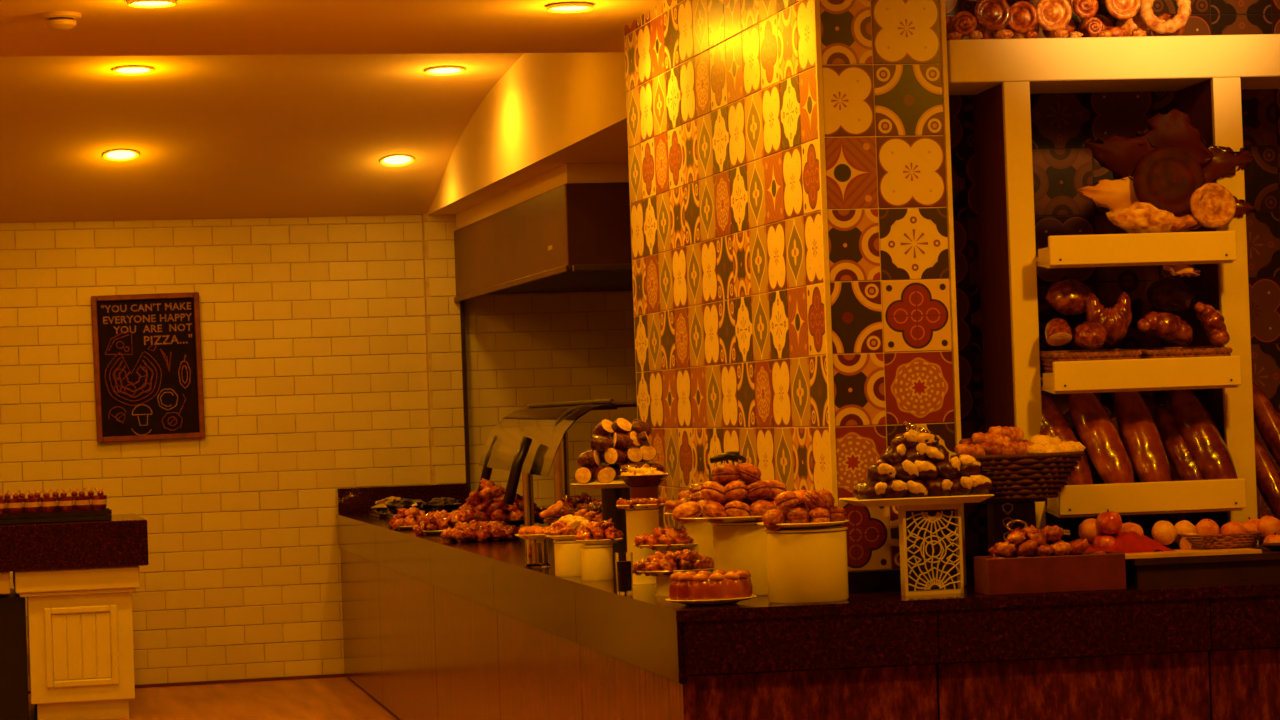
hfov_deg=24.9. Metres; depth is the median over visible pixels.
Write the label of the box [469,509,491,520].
pastry
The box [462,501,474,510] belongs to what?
pastry
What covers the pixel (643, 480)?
bowl
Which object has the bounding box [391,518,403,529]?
pepper piece
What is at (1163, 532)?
lemon
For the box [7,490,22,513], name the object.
glass
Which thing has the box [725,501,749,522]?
bun
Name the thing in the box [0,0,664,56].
ceiling
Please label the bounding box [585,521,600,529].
pastry
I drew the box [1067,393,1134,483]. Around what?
baguette
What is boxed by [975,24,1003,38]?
round loaf
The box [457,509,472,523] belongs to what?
pastry
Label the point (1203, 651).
counter
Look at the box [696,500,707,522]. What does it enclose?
bun
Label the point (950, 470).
pastry
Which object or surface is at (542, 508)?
pastry
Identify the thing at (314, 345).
wall
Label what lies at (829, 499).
bun
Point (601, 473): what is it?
loaf
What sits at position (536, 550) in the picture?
stand
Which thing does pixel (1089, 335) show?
roll
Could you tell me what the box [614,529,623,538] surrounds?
pastry
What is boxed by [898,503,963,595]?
pedestal
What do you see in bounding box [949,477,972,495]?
pastry
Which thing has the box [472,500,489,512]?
pastry
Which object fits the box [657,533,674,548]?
pastry
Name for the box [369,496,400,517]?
sandwich
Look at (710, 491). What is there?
bun
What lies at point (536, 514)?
pastry
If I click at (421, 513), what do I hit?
pepper piece
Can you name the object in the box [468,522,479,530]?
pastry
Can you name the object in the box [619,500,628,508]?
pastry
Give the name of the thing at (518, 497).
pastry
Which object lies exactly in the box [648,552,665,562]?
pastry
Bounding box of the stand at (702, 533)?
[684,521,713,573]
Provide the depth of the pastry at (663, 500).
8.82 m
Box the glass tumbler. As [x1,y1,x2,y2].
[615,552,632,594]
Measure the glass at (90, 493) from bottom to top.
0.138 m
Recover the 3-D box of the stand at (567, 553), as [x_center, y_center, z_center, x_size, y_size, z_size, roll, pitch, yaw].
[-0.221,0.641,9.394,0.116,0.115,0.116,-2,-1,-13]
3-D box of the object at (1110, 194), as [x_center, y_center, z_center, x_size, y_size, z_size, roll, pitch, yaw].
[1.365,-0.469,8.261,0.238,0.117,0.049,-2,-1,-10]
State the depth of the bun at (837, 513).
7.76 m
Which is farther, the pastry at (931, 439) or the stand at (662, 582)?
the stand at (662, 582)
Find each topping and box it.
[465,489,481,505]
[478,487,492,499]
[480,478,494,489]
[491,485,504,496]
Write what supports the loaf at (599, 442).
on the loaf at (590, 458)
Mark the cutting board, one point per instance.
(1201, 552)
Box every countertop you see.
[336,483,883,719]
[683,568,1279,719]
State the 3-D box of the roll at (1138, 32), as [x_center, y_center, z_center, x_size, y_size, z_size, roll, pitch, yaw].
[1.445,-0.943,8.390,0.042,0.037,0.057,-3,-1,37]
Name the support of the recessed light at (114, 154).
attached to the ceiling at (214, 136)
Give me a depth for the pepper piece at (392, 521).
13.81 m
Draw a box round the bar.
[0,572,28,719]
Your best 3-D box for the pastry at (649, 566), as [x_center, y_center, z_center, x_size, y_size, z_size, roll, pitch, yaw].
[0.034,0.588,8.182,0.064,0.044,0.056,-2,-1,12]
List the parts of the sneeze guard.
post, curved pane, post, rail, edge rail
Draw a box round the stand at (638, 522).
[626,509,658,584]
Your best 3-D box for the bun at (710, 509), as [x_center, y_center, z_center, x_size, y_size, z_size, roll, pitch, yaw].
[0.207,0.423,8.059,0.073,0.064,0.080,-2,-1,-4]
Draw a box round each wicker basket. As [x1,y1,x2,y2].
[950,451,1084,499]
[1178,531,1261,548]
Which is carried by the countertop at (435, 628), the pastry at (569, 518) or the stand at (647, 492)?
the stand at (647, 492)
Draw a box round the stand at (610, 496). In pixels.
[601,487,629,568]
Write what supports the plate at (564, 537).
on the stand at (567, 553)
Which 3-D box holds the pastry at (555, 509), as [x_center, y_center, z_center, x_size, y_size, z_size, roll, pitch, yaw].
[-0.303,0.520,10.111,0.088,0.058,0.055,-2,-1,-24]
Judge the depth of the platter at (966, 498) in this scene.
7.83 m
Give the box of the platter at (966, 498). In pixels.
[839,494,994,506]
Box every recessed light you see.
[102,149,139,160]
[112,65,153,74]
[127,0,176,7]
[379,154,414,166]
[425,66,464,75]
[546,2,593,12]
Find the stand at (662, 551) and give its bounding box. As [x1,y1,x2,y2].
[655,549,688,585]
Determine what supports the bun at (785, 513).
on the plate at (823, 524)
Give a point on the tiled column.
(792, 229)
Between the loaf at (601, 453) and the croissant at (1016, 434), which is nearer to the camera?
the croissant at (1016, 434)
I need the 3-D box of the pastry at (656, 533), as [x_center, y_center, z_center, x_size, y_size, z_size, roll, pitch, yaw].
[0.055,0.521,8.657,0.049,0.050,0.054,-2,-1,-1]
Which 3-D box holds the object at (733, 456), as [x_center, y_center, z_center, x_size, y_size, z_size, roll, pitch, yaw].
[0.272,0.285,8.189,0.081,0.055,0.166,-3,-1,38]
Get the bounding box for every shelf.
[947,34,1279,544]
[1036,231,1236,267]
[1041,356,1241,393]
[1045,478,1245,517]
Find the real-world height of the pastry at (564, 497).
0.052 m
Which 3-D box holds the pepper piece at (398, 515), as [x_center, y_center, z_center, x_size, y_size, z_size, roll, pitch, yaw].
[-1.141,0.758,13.811,0.053,0.058,0.084,-2,-1,9]
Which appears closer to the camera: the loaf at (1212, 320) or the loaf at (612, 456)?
the loaf at (1212, 320)
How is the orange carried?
in the wicker basket at (1207, 542)
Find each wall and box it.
[0,215,638,690]
[427,52,628,214]
[945,0,1279,575]
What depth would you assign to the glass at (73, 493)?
14.64 m
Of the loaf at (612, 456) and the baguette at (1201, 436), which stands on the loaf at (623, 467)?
the loaf at (612, 456)
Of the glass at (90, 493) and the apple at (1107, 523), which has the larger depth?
the glass at (90, 493)
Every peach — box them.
[1220,520,1245,536]
[1234,535,1257,548]
[1242,517,1262,539]
[1257,515,1279,537]
[1263,532,1279,549]
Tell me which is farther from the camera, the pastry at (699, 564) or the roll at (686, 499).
the roll at (686, 499)
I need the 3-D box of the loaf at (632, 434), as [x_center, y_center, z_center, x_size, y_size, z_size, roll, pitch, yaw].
[-0.038,0.271,9.754,0.074,0.066,0.073,-3,-1,30]
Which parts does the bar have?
cornice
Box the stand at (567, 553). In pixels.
[553,540,585,576]
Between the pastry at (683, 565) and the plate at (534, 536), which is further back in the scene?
the plate at (534, 536)
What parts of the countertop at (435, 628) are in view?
panel, panel, panel, panel, panel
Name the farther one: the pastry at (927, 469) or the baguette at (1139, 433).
the baguette at (1139, 433)
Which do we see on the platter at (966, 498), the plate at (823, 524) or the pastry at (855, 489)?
the pastry at (855, 489)
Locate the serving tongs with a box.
[1006,519,1069,534]
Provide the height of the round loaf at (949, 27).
0.086 m
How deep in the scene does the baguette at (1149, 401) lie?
8.43 m
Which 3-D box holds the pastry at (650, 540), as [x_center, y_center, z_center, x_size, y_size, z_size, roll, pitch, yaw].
[0.035,0.542,8.619,0.042,0.047,0.070,-2,-1,-2]
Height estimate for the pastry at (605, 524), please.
0.042 m
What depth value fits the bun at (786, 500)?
7.73 m
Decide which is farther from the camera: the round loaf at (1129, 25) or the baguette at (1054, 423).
the round loaf at (1129, 25)
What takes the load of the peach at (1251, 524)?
on the display riser
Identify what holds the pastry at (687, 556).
on the pastry
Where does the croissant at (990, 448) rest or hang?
in the wicker basket at (1049, 486)
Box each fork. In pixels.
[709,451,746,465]
[902,421,938,440]
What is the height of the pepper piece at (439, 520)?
0.052 m
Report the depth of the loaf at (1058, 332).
8.15 m
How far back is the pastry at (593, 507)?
9.92 m
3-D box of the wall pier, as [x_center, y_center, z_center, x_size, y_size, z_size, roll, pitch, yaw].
[-1.176,-0.037,16.890,0.200,1.850,0.558,-2,-1,-13]
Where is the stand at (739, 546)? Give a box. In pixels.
[711,521,767,595]
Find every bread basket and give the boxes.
[1040,349,1141,374]
[1128,346,1232,358]
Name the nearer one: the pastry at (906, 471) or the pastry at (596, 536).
the pastry at (906, 471)
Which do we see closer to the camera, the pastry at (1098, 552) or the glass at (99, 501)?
the pastry at (1098, 552)
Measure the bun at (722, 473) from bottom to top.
0.055 m
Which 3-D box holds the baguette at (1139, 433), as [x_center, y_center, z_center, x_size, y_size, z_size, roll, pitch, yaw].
[1.430,0.228,8.263,0.105,0.352,0.218,-2,-1,-25]
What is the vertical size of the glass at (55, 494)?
0.138 m
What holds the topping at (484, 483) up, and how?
on the pastry at (485, 499)
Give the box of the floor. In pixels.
[28,676,400,719]
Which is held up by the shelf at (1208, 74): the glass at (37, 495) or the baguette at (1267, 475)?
the baguette at (1267, 475)
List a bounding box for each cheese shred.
[632,468,644,474]
[644,468,656,472]
[654,471,664,479]
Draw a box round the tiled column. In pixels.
[624,0,966,592]
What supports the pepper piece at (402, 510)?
on the pepper piece
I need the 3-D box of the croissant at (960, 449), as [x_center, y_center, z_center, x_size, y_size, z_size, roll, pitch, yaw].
[0.921,0.255,7.939,0.118,0.057,0.059,-1,-1,-30]
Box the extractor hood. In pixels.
[454,162,632,301]
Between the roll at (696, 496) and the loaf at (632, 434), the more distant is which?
the loaf at (632, 434)
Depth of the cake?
7.71 m
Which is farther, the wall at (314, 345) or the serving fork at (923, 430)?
the wall at (314, 345)
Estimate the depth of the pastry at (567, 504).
10.75 m
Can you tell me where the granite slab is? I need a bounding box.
[0,514,148,571]
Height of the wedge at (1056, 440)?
0.060 m
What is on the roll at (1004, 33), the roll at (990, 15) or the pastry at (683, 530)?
the roll at (990, 15)
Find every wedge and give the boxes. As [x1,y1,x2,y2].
[1027,444,1044,458]
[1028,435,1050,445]
[1043,444,1060,458]
[1047,435,1061,444]
[1056,442,1076,456]
[1068,441,1085,456]
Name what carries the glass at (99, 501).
on the tray at (87, 515)
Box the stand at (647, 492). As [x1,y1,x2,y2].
[630,486,659,526]
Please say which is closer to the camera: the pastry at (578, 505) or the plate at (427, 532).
the pastry at (578, 505)
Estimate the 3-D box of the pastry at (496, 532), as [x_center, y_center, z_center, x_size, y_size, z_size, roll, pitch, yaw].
[-0.600,0.730,12.168,0.085,0.059,0.048,-2,-1,-6]
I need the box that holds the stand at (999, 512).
[977,498,1044,555]
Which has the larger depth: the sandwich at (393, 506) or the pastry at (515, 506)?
the sandwich at (393, 506)
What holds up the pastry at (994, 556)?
in the wooden box
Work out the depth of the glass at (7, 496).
14.56 m
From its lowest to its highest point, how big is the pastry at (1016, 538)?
0.043 m
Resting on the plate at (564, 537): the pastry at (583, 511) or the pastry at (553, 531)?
the pastry at (553, 531)
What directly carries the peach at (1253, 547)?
in the wicker basket at (1207, 542)
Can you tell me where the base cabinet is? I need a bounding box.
[13,566,139,719]
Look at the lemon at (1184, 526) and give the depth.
8.09 m
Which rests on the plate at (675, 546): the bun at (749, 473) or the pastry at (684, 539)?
the pastry at (684, 539)
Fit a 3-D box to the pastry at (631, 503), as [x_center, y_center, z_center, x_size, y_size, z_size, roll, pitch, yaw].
[-0.021,0.440,8.791,0.032,0.028,0.042,-2,-1,25]
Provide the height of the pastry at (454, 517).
0.078 m
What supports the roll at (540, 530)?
on the plate at (534, 536)
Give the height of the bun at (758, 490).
0.060 m
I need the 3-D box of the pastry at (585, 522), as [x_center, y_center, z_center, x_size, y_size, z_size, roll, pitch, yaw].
[-0.184,0.537,9.389,0.038,0.043,0.060,-3,-1,42]
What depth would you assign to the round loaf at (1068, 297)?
8.25 m
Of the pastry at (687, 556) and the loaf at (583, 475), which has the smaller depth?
the pastry at (687, 556)
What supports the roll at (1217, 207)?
on the shelf at (1208, 74)
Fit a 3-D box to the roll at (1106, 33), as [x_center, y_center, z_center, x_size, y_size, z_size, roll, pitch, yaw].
[1.343,-0.937,8.367,0.046,0.027,0.046,-2,-1,-10]
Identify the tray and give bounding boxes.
[0,508,111,524]
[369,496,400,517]
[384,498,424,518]
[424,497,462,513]
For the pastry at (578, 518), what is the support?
on the pastry
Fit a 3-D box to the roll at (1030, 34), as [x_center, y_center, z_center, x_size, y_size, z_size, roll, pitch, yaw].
[1.123,-0.930,8.316,0.035,0.028,0.053,-3,-1,34]
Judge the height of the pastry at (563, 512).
0.050 m
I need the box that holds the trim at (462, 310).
[460,300,470,497]
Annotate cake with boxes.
[669,569,751,602]
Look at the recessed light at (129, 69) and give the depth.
13.49 m
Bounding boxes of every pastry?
[449,510,461,526]
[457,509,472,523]
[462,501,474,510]
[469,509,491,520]
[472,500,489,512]
[481,497,493,506]
[485,499,508,517]
[490,509,509,520]
[492,492,504,502]
[506,502,522,513]
[508,509,523,524]
[514,494,522,502]
[518,500,540,511]
[534,511,540,522]
[536,507,546,523]
[540,501,563,517]
[546,526,561,535]
[551,520,565,528]
[552,508,568,516]
[560,525,574,534]
[561,495,569,501]
[562,500,573,510]
[563,514,574,523]
[566,519,581,529]
[569,496,587,505]
[569,506,579,514]
[573,508,588,516]
[573,531,582,541]
[574,515,584,520]
[574,524,584,534]
[575,503,583,509]
[578,532,592,539]
[579,519,588,526]
[580,492,591,503]
[580,503,588,511]
[582,511,598,518]
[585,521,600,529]
[587,502,601,514]
[590,526,604,534]
[592,531,604,539]
[593,514,601,522]
[599,518,613,529]
[603,527,616,533]
[604,530,616,541]
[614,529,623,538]
[616,499,624,509]
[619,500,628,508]
[628,501,637,509]
[631,560,649,575]
[634,533,648,548]
[638,499,648,507]
[641,560,660,575]
[644,535,658,549]
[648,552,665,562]
[650,499,660,505]
[651,527,664,537]
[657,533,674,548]
[658,498,665,507]
[658,558,677,575]
[662,552,678,562]
[664,528,681,538]
[674,536,693,547]
[678,550,695,562]
[678,559,691,569]
[680,527,687,535]
[692,560,710,569]
[693,550,702,560]
[707,558,713,571]
[853,481,870,499]
[857,480,886,499]
[867,462,895,482]
[879,444,905,465]
[883,479,908,498]
[890,429,918,449]
[892,460,918,482]
[904,443,927,463]
[906,479,929,497]
[914,460,937,482]
[916,431,938,446]
[925,477,952,496]
[926,444,948,463]
[935,456,960,479]
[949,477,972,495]
[959,454,981,476]
[969,475,992,494]
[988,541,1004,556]
[990,554,1003,558]
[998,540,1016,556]
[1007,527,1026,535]
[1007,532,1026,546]
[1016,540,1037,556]
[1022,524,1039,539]
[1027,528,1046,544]
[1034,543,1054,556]
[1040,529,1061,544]
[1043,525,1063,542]
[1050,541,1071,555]
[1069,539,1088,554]
[1092,551,1105,553]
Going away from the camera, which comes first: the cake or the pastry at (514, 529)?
the cake
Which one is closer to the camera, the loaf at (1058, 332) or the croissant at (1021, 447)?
the croissant at (1021, 447)
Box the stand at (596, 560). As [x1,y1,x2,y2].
[580,544,612,580]
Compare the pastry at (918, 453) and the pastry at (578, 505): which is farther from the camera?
the pastry at (578, 505)
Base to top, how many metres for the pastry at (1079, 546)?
0.049 m
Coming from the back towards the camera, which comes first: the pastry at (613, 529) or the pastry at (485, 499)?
the pastry at (485, 499)
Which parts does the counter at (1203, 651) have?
panel, panel, panel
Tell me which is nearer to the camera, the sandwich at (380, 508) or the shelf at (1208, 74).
the shelf at (1208, 74)
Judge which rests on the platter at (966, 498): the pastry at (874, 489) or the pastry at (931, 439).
the pastry at (874, 489)
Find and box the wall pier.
[422,213,465,484]
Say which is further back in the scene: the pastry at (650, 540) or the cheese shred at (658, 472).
the cheese shred at (658, 472)
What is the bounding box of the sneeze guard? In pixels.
[478,399,636,549]
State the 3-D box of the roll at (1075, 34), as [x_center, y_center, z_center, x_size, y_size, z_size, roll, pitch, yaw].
[1.253,-0.933,8.347,0.045,0.025,0.034,-2,-1,-25]
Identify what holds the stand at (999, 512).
on the counter at (1203, 651)
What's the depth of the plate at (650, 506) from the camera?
8.79 m
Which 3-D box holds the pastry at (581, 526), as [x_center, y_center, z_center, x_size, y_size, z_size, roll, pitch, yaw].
[-0.188,0.552,9.362,0.063,0.047,0.045,-2,-1,22]
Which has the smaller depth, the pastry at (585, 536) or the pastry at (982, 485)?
the pastry at (982, 485)
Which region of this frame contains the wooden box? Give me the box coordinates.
[974,551,1125,595]
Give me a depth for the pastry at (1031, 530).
7.82 m
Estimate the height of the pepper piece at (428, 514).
0.057 m
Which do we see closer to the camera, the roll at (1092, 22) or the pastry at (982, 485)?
the pastry at (982, 485)
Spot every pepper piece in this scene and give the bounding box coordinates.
[388,518,394,529]
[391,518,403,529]
[394,513,404,520]
[398,508,405,513]
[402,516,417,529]
[404,507,419,516]
[415,511,424,518]
[415,521,427,534]
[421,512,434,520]
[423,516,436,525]
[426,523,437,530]
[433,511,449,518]
[436,517,451,527]
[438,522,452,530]
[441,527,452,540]
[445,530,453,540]
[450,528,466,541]
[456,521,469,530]
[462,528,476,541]
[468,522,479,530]
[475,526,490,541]
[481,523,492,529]
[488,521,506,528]
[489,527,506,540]
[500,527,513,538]
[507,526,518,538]
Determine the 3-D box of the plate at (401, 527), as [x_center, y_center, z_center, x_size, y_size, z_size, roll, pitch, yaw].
[-1.093,0.797,13.839,0.187,0.018,0.243,-2,-1,-13]
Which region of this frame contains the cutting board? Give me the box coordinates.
[1125,548,1261,558]
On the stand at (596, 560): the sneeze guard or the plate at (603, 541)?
the plate at (603, 541)
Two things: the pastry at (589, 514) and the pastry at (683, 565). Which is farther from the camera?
the pastry at (589, 514)
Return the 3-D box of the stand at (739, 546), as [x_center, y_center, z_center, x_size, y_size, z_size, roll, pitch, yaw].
[0.315,0.555,8.164,0.225,0.205,0.225,-2,-1,-13]
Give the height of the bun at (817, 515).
0.051 m
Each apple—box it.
[1078,517,1101,542]
[1093,534,1114,548]
[1096,509,1122,534]
[1120,520,1143,536]
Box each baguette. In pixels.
[1040,390,1092,484]
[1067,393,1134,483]
[1113,391,1170,481]
[1141,394,1181,480]
[1155,405,1205,480]
[1168,389,1237,479]
[1252,382,1279,466]
[1254,436,1279,519]
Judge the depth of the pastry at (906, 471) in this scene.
7.84 m
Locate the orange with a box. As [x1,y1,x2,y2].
[1195,519,1218,534]
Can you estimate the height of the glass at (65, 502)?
0.138 m
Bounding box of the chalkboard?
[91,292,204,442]
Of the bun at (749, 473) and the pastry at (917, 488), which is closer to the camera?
the pastry at (917, 488)
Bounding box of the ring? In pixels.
[1139,0,1190,33]
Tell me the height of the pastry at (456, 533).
0.068 m
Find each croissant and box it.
[954,443,985,455]
[959,438,974,444]
[972,432,1010,444]
[981,442,1014,459]
[988,426,1023,442]
[998,441,1033,458]
[1085,292,1131,344]
[1137,311,1192,345]
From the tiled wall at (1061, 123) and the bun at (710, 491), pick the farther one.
the tiled wall at (1061, 123)
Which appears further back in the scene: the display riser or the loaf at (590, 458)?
the loaf at (590, 458)
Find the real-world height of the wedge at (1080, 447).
0.056 m
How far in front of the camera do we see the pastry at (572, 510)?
10.73 m
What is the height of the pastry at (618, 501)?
0.036 m
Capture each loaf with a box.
[575,467,595,483]
[577,449,599,466]
[591,433,612,450]
[593,419,613,436]
[593,465,615,482]
[597,451,607,464]
[604,447,627,464]
[608,465,620,480]
[611,418,631,437]
[612,432,633,449]
[620,463,640,474]
[624,447,642,463]
[626,431,640,446]
[631,419,651,435]
[636,430,650,446]
[637,463,649,467]
[639,445,656,461]
[645,462,665,472]
[946,16,964,40]
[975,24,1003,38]
[1005,23,1039,38]
[1042,18,1076,37]
[1045,279,1091,315]
[1045,318,1072,345]
[1077,14,1112,37]
[1116,14,1148,36]
[1133,147,1205,216]
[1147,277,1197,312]
[1152,13,1185,35]
[1194,302,1229,347]
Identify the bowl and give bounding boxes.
[617,474,669,486]
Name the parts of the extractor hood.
panel, casing, filter panel, panel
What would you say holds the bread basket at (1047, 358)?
on the shelf at (1208, 74)
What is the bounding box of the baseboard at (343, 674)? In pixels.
[28,673,345,693]
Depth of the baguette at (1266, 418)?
8.45 m
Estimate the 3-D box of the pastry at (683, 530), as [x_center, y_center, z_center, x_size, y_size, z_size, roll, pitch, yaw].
[0.147,0.516,8.662,0.060,0.039,0.052,-2,-1,24]
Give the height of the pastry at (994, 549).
0.043 m
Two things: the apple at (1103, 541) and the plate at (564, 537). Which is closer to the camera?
the apple at (1103, 541)
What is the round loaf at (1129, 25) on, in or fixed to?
on the shelf at (1208, 74)
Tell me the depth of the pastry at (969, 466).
7.89 m
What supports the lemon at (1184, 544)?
in the wicker basket at (1207, 542)
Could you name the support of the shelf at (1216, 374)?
on the shelf at (1208, 74)
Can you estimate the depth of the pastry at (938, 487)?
7.85 m
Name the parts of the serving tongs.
arm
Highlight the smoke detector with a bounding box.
[41,11,80,29]
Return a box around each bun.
[672,501,701,523]
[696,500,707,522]
[700,481,726,503]
[701,501,726,523]
[711,464,739,482]
[724,481,747,501]
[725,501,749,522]
[736,463,761,483]
[741,500,753,506]
[746,480,772,501]
[749,500,776,520]
[762,509,784,530]
[765,480,786,498]
[775,491,798,510]
[777,509,790,523]
[787,508,809,523]
[791,490,807,509]
[803,490,825,509]
[809,507,830,522]
[818,490,834,510]
[829,506,846,526]
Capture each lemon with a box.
[1152,520,1175,544]
[1174,520,1196,543]
[1179,532,1202,549]
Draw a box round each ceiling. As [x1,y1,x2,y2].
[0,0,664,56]
[0,53,523,222]
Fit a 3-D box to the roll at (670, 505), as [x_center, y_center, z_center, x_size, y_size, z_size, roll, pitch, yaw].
[0.109,0.441,8.647,0.072,0.048,0.069,-3,-1,33]
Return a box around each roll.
[518,526,534,537]
[535,527,545,533]
[664,500,677,512]
[676,497,691,506]
[677,489,692,500]
[688,482,704,492]
[689,491,703,501]
[947,31,962,39]
[951,11,976,35]
[969,30,982,38]
[974,0,1010,31]
[994,29,1013,38]
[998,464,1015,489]
[1007,1,1038,33]
[1024,31,1037,37]
[1026,463,1039,488]
[1036,0,1071,31]
[1048,28,1068,37]
[1068,31,1082,37]
[1070,0,1097,18]
[1072,321,1106,349]
[1085,17,1102,34]
[1097,30,1111,36]
[1104,27,1126,36]
[1105,0,1140,19]
[1106,202,1178,233]
[1131,28,1146,36]
[1170,212,1202,231]
[1190,183,1235,228]
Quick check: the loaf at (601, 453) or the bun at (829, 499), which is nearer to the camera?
the bun at (829, 499)
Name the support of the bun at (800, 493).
on the bun
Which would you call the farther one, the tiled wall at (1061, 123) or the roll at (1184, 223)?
the tiled wall at (1061, 123)
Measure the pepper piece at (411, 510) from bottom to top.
0.056 m
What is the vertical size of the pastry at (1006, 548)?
0.046 m
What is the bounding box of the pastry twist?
[543,518,558,525]
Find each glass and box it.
[0,490,11,513]
[0,491,5,513]
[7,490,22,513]
[17,490,27,512]
[24,490,39,512]
[34,489,43,511]
[41,489,56,511]
[51,488,60,511]
[57,489,72,511]
[70,487,78,510]
[74,488,89,510]
[83,487,93,509]
[91,487,106,509]
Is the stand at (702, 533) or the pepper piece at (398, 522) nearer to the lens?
the stand at (702, 533)
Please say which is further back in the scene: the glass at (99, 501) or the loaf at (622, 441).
the glass at (99, 501)
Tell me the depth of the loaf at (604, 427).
9.73 m
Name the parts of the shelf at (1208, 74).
panel, panel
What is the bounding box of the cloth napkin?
[1085,530,1173,552]
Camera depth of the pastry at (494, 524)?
12.23 m
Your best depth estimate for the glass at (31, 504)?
14.47 m
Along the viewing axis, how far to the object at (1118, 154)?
8.26 m
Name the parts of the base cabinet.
frame moulding, cornice, moulding, frame moulding, kick plate, door, frame moulding, frame moulding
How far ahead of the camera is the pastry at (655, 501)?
8.79 m
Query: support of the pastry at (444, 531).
on the plate at (490, 538)
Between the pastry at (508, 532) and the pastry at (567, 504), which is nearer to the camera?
the pastry at (567, 504)
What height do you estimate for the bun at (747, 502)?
0.059 m
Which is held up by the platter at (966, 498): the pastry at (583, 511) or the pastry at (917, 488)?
the pastry at (917, 488)
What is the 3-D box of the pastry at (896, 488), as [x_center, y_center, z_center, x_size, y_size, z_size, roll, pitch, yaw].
[0.688,0.353,7.845,0.076,0.063,0.071,-3,-1,40]
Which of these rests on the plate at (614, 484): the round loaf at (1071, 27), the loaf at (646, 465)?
the loaf at (646, 465)
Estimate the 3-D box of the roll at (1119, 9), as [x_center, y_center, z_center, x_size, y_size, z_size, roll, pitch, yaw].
[1.395,-1.037,8.388,0.107,0.107,0.045,-2,-1,-8]
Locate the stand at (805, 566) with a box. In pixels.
[764,526,848,603]
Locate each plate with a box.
[397,526,411,529]
[423,531,441,533]
[445,536,513,540]
[449,518,546,524]
[515,534,547,539]
[546,535,575,540]
[570,481,630,488]
[576,538,622,544]
[616,503,664,509]
[633,543,696,549]
[636,568,713,575]
[665,595,756,605]
[679,516,762,522]
[757,520,848,529]
[1261,543,1279,550]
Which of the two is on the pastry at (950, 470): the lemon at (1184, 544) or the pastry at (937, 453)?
the pastry at (937, 453)
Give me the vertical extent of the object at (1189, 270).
0.062 m
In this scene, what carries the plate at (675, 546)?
on the stand at (662, 551)
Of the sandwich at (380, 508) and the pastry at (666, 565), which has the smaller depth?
the pastry at (666, 565)
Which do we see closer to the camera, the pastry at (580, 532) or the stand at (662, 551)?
the stand at (662, 551)
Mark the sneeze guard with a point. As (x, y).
(527, 441)
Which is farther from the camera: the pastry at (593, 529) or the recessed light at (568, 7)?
the recessed light at (568, 7)
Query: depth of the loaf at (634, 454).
9.72 m
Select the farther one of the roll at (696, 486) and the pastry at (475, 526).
the pastry at (475, 526)
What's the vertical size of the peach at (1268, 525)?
0.073 m
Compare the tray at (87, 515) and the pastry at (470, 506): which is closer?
the pastry at (470, 506)
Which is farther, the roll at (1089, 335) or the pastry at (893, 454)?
the roll at (1089, 335)
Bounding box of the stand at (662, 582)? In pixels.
[655,576,670,595]
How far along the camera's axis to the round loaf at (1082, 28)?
8.46 m
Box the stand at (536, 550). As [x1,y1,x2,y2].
[523,538,550,567]
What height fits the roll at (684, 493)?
0.047 m
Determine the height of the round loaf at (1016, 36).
0.086 m
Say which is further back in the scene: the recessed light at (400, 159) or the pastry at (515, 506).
the recessed light at (400, 159)
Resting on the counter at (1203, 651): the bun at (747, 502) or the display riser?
the display riser
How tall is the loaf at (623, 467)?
0.059 m
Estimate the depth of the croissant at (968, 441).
7.99 m
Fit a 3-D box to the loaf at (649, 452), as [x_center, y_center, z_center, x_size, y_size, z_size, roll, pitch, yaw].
[0.010,0.315,9.781,0.073,0.061,0.072,-1,-1,-30]
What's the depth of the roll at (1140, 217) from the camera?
8.19 m
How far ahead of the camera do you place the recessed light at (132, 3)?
9.42 m
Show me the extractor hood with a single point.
(566, 228)
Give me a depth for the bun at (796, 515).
7.69 m
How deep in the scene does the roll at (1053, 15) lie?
8.33 m
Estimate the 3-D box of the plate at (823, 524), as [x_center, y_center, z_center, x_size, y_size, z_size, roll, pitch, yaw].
[0.437,0.442,7.785,0.250,0.018,0.250,-2,-1,-13]

